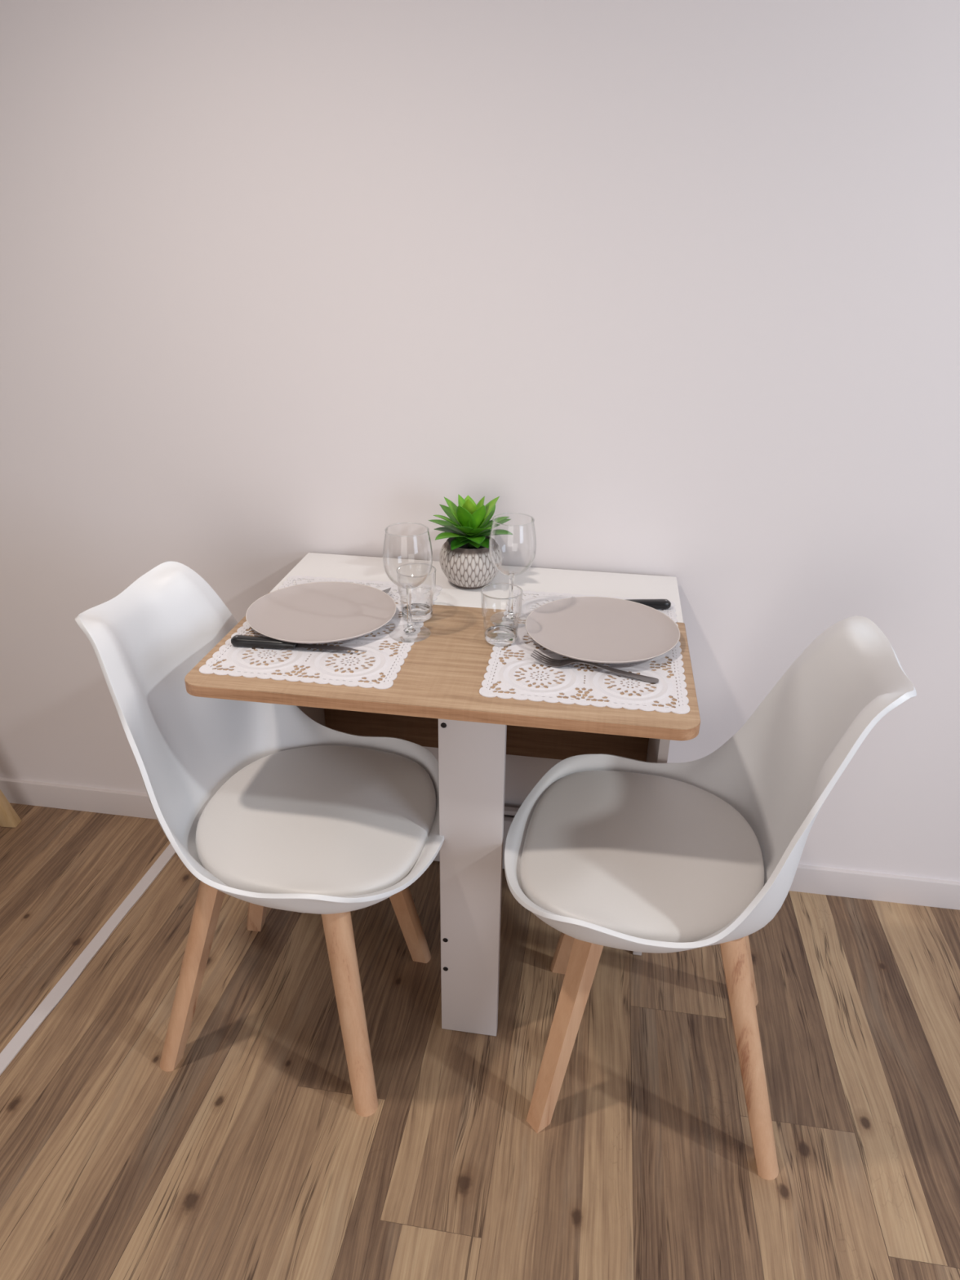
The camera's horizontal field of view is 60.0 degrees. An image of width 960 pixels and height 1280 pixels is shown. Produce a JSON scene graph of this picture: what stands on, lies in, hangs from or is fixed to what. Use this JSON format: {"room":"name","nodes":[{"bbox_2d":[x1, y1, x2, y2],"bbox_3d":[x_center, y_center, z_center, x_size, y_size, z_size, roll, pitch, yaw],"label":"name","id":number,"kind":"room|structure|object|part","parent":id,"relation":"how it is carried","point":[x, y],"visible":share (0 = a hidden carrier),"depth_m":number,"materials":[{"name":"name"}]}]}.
{"room":"dining room","nodes":[
{"label":"dining room","id":0,"kind":"room"},
{"bbox_2d":[0,0,959,881],"bbox_3d":[0.269,-0.588,1.434,5.300,2.500,0.001,4,26,8],"label":"wall","id":1,"kind":"structure","parent":0,"point":[673,286],"depth_m":1.49,"materials":[{"name":"paint"}]},
{"bbox_2d":[0,777,959,910],"bbox_3d":[0.254,0.507,1.962,5.300,0.070,0.011,4,26,8],"label":"baseboard","id":2,"kind":"structure","parent":1,"relation":"attached to","point":[945,894],"depth_m":1.89,"materials":[{"name":"white paint"}]},
{"bbox_2d":[0,803,959,1279],"bbox_3d":[-0.065,1.311,0.384,5.458,0.001,3.609,4,26,8],"label":"floor","id":3,"kind":"structure","parent":0,"point":[253,1157],"depth_m":1.44,"materials":[{"name":"wood"}]},
{"bbox_2d":[0,789,21,827],"bbox_3d":[-1.440,0.335,1.827,0.537,0.454,0.434,3,26,4],"label":"stool","id":4,"kind":"object","parent":3,"relation":"on","point":[9,817],"visible":1,"depth_m":2.07,"materials":[{"name":"brown wood"}]},
{"bbox_2d":[0,843,175,1075],"bbox_3d":[-1.004,1.086,0.816,0.030,0.003,2.890,6,26,10],"label":"trim","id":5,"kind":"structure","parent":3,"relation":"on","point":[64,984],"depth_m":1.69,"materials":[{"name":"white paint"}]},
{"bbox_2d":[75,560,444,1116],"bbox_3d":[-0.319,0.327,1.422,0.530,0.853,0.444,6,27,11],"label":"padded chair","id":6,"kind":"object","parent":3,"relation":"on","point":[266,805],"visible":0.94,"depth_m":1.37,"materials":[{"name":"white plastic"}]},
{"bbox_3d":[-0.491,0.561,1.432,0.177,0.418,0.047,-8,27,-18],"label":"leg","id":7,"kind":"part","parent":6,"relation":"part of","materials":[{"name":"brown wood"}]},
{"bbox_3d":[-0.434,0.452,1.658,0.177,0.418,0.047,24,34,39],"label":"leg","id":8,"kind":"part","parent":6,"relation":"part of","materials":[{"name":"brown wood"}]},
{"bbox_2d":[195,745,435,896],"bbox_3d":[-0.272,0.305,1.399,0.374,0.070,0.392,6,27,11],"label":"seat cushion","id":9,"kind":"object","parent":6,"relation":"on","point":[315,820],"depth_m":1.36,"materials":[{"name":"white leather"}]},
{"bbox_3d":[-0.219,0.592,1.376,0.047,0.418,0.142,-12,29,-24],"label":"leg","id":10,"kind":"part","parent":6,"relation":"part of","materials":[{"name":"brown wood"}]},
{"bbox_3d":[-0.161,0.481,1.606,0.142,0.418,0.047,-18,32,-34],"label":"leg","id":11,"kind":"part","parent":6,"relation":"part of","materials":[{"name":"brown wood"}]},
{"bbox_2d":[184,552,700,1035],"bbox_3d":[-0.034,0.307,1.586,0.752,0.749,0.570,4,26,8],"label":"table","id":12,"kind":"object","parent":3,"relation":"on","point":[434,700],"visible":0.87,"depth_m":1.38,"materials":[{"name":"brown wood"}]},
{"bbox_3d":[-0.370,0.218,1.780,0.018,0.731,0.250,4,26,8],"label":"panel","id":13,"kind":"part","parent":12,"relation":"part of","materials":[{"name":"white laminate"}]},
{"bbox_2d":[199,575,441,688],"bbox_3d":[-0.248,-0.027,1.408,0.300,0.001,0.405,4,26,8],"label":"placemat","id":14,"kind":"object","parent":12,"relation":"on","point":[233,655],"visible":0.56,"depth_m":1.30,"materials":[{"name":"white plastic"}]},
{"bbox_2d":[231,635,366,651],"bbox_3d":[-0.287,0.007,1.318,0.222,0.015,0.021,4,26,6],"label":"table knife","id":15,"kind":"object","parent":14,"relation":"on","point":[237,640],"visible":0.97,"depth_m":1.32,"materials":[{"name":"black plastic"}]},
{"bbox_3d":[-0.344,0.004,1.324,0.108,0.015,0.022,4,26,6],"label":"handle","id":16,"kind":"part","parent":15,"relation":"part of","materials":[{"name":"black plastic"}]},
{"bbox_3d":[-0.236,0.013,1.312,0.118,0.002,0.013,4,26,6],"label":"blade","id":17,"kind":"part","parent":15,"relation":"part of","materials":[{"name":"metal"}]},
{"bbox_2d":[245,581,395,644],"bbox_3d":[-0.268,-0.043,1.417,0.251,0.020,0.251,4,26,8],"label":"dinner plate","id":18,"kind":"object","parent":14,"relation":"on","point":[328,611],"visible":1,"depth_m":1.42,"materials":[{"name":"beige ceramic"}]},
{"bbox_2d":[382,522,432,642],"bbox_3d":[-0.115,-0.092,1.338,0.079,0.181,0.079,4,26,8],"label":"wine glass","id":19,"kind":"object","parent":14,"relation":"on","point":[409,628],"visible":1,"depth_m":1.35,"materials":[{"name":"clear glass"}]},
{"bbox_2d":[382,528,432,588],"bbox_3d":[-0.115,-0.129,1.320,0.079,0.097,0.079,4,26,8],"label":"bowl","id":20,"kind":"object","parent":19,"relation":"on","point":[408,586],"depth_m":1.31,"materials":[{"name":"clear glass"}]},
{"bbox_3d":[-0.116,-0.052,1.358,0.020,0.081,0.020,4,26,8],"label":"stem","id":21,"kind":"part","parent":19,"relation":"part of","materials":[{"name":"clear glass"}]},
{"bbox_2d":[396,562,435,622],"bbox_3d":[-0.108,-0.080,1.419,0.067,0.087,0.067,4,26,8],"label":"water tumbler","id":22,"kind":"object","parent":14,"relation":"on","point":[420,612],"visible":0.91,"depth_m":1.42,"materials":[{"name":"clear glass"}]},
{"bbox_2d":[428,493,512,589],"bbox_3d":[-0.015,-0.187,1.548,0.160,0.172,0.165,4,26,8],"label":"potted succulent","id":23,"kind":"object","parent":12,"relation":"on","point":[464,559],"visible":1,"depth_m":1.52,"materials":[{"name":"green plant"}]},
{"bbox_2d":[439,536,502,589],"bbox_3d":[-0.017,-0.146,1.566,0.118,0.084,0.118,4,26,8],"label":"pot","id":24,"kind":"object","parent":23,"relation":"on","point":[467,563],"depth_m":1.52,"materials":[{"name":"white ceramic"}]},
{"bbox_3d":[-0.017,-0.186,1.547,0.015,0.028,0.015,4,26,8],"label":"stem","id":25,"kind":"part","parent":23,"relation":"part of","materials":[{"name":"green plant"}]},
{"bbox_3d":[-0.015,0.405,1.408,0.104,0.730,0.018,4,26,8],"label":"leg","id":26,"kind":"part","parent":12,"relation":"part of","materials":[{"name":"white laminate"}]},
{"bbox_3d":[0.001,0.468,1.941,0.711,0.140,0.017,4,26,8],"label":"rail","id":27,"kind":"part","parent":12,"relation":"part of","materials":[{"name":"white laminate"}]},
{"bbox_3d":[0.008,0.060,1.749,0.711,0.410,0.016,4,26,8],"label":"panel","id":28,"kind":"part","parent":12,"relation":"part of","materials":[{"name":"brown wood"}]},
{"bbox_2d":[479,590,689,714],"bbox_3d":[0.176,0.005,1.355,0.300,0.001,0.405,4,26,8],"label":"placemat","id":29,"kind":"object","parent":12,"relation":"on","point":[574,678],"visible":0.52,"depth_m":1.25,"materials":[{"name":"white plastic"}]},
{"bbox_2d":[480,582,522,646],"bbox_3d":[0.034,-0.040,1.341,0.067,0.087,0.067,4,26,8],"label":"water tumbler","id":30,"kind":"object","parent":29,"relation":"on","point":[497,635],"visible":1,"depth_m":1.34,"materials":[{"name":"clear glass"}]},
{"bbox_2d":[488,512,536,628],"bbox_3d":[0.053,-0.116,1.391,0.079,0.181,0.079,4,26,8],"label":"wine glass","id":31,"kind":"object","parent":29,"relation":"on","point":[509,615],"visible":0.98,"depth_m":1.40,"materials":[{"name":"clear glass"}]},
{"bbox_3d":[0.053,-0.075,1.411,0.020,0.081,0.020,4,26,8],"label":"stem","id":32,"kind":"part","parent":31,"relation":"part of","materials":[{"name":"clear glass"}]},
{"bbox_2d":[488,518,536,576],"bbox_3d":[0.054,-0.153,1.373,0.079,0.097,0.079,4,26,8],"label":"bowl","id":33,"kind":"object","parent":31,"relation":"on","point":[509,574],"depth_m":1.36,"materials":[{"name":"clear glass"}]},
{"bbox_2d":[530,649,658,683],"bbox_3d":[0.173,0.041,1.264,0.196,0.014,0.025,10,27,17],"label":"fork","id":34,"kind":"object","parent":29,"relation":"on","point":[562,662],"visible":1,"depth_m":1.26,"materials":[{"name":"metal"}]},
{"bbox_3d":[0.213,0.048,1.252,0.112,0.013,0.016,10,27,17],"label":"handle","id":35,"kind":"part","parent":34,"relation":"part of","materials":[{"name":"metal"}]},
{"bbox_2d":[525,596,679,663],"bbox_3d":[0.200,-0.013,1.368,0.251,0.020,0.251,4,26,8],"label":"dinner plate","id":36,"kind":"object","parent":29,"relation":"on","point":[595,629],"visible":1,"depth_m":1.37,"materials":[{"name":"beige ceramic"}]},
{"bbox_2d":[624,599,671,608],"bbox_3d":[0.229,-0.064,1.478,0.222,0.015,0.022,0,26,-2],"label":"table knife","id":37,"kind":"object","parent":29,"relation":"on","point":[654,603],"visible":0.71,"depth_m":1.47,"materials":[{"name":"black plastic"}]},
{"bbox_3d":[0.351,0.275,1.684,0.018,0.731,0.250,4,26,8],"label":"panel","id":38,"kind":"part","parent":12,"relation":"part of","materials":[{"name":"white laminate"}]},
{"bbox_2d":[504,616,916,1179],"bbox_3d":[0.303,0.376,1.337,0.530,0.853,0.444,6,26,10],"label":"padded chair","id":39,"kind":"object","parent":3,"relation":"on","point":[611,851],"visible":1,"depth_m":1.28,"materials":[{"name":"white plastic"}]},
{"bbox_3d":[0.194,0.503,1.571,0.047,0.418,0.142,-12,29,-25],"label":"leg","id":40,"kind":"part","parent":39,"relation":"part of","materials":[{"name":"brown wood"}]},
{"bbox_3d":[0.141,0.612,1.346,0.137,0.418,0.041,-18,32,-33],"label":"leg","id":41,"kind":"part","parent":39,"relation":"part of","materials":[{"name":"brown wood"}]},
{"bbox_2d":[520,770,764,942],"bbox_3d":[0.256,0.345,1.332,0.374,0.070,0.392,6,26,10],"label":"seat cushion","id":42,"kind":"object","parent":39,"relation":"on","point":[677,856],"depth_m":1.29,"materials":[{"name":"white leather"}]},
{"bbox_3d":[0.416,0.641,1.294,0.177,0.418,0.047,23,34,38],"label":"leg","id":43,"kind":"part","parent":39,"relation":"part of","materials":[{"name":"brown wood"}]},
{"bbox_3d":[0.467,0.531,1.522,0.177,0.418,0.047,-9,28,-19],"label":"leg","id":44,"kind":"part","parent":39,"relation":"part of","materials":[{"name":"brown wood"}]}
]}

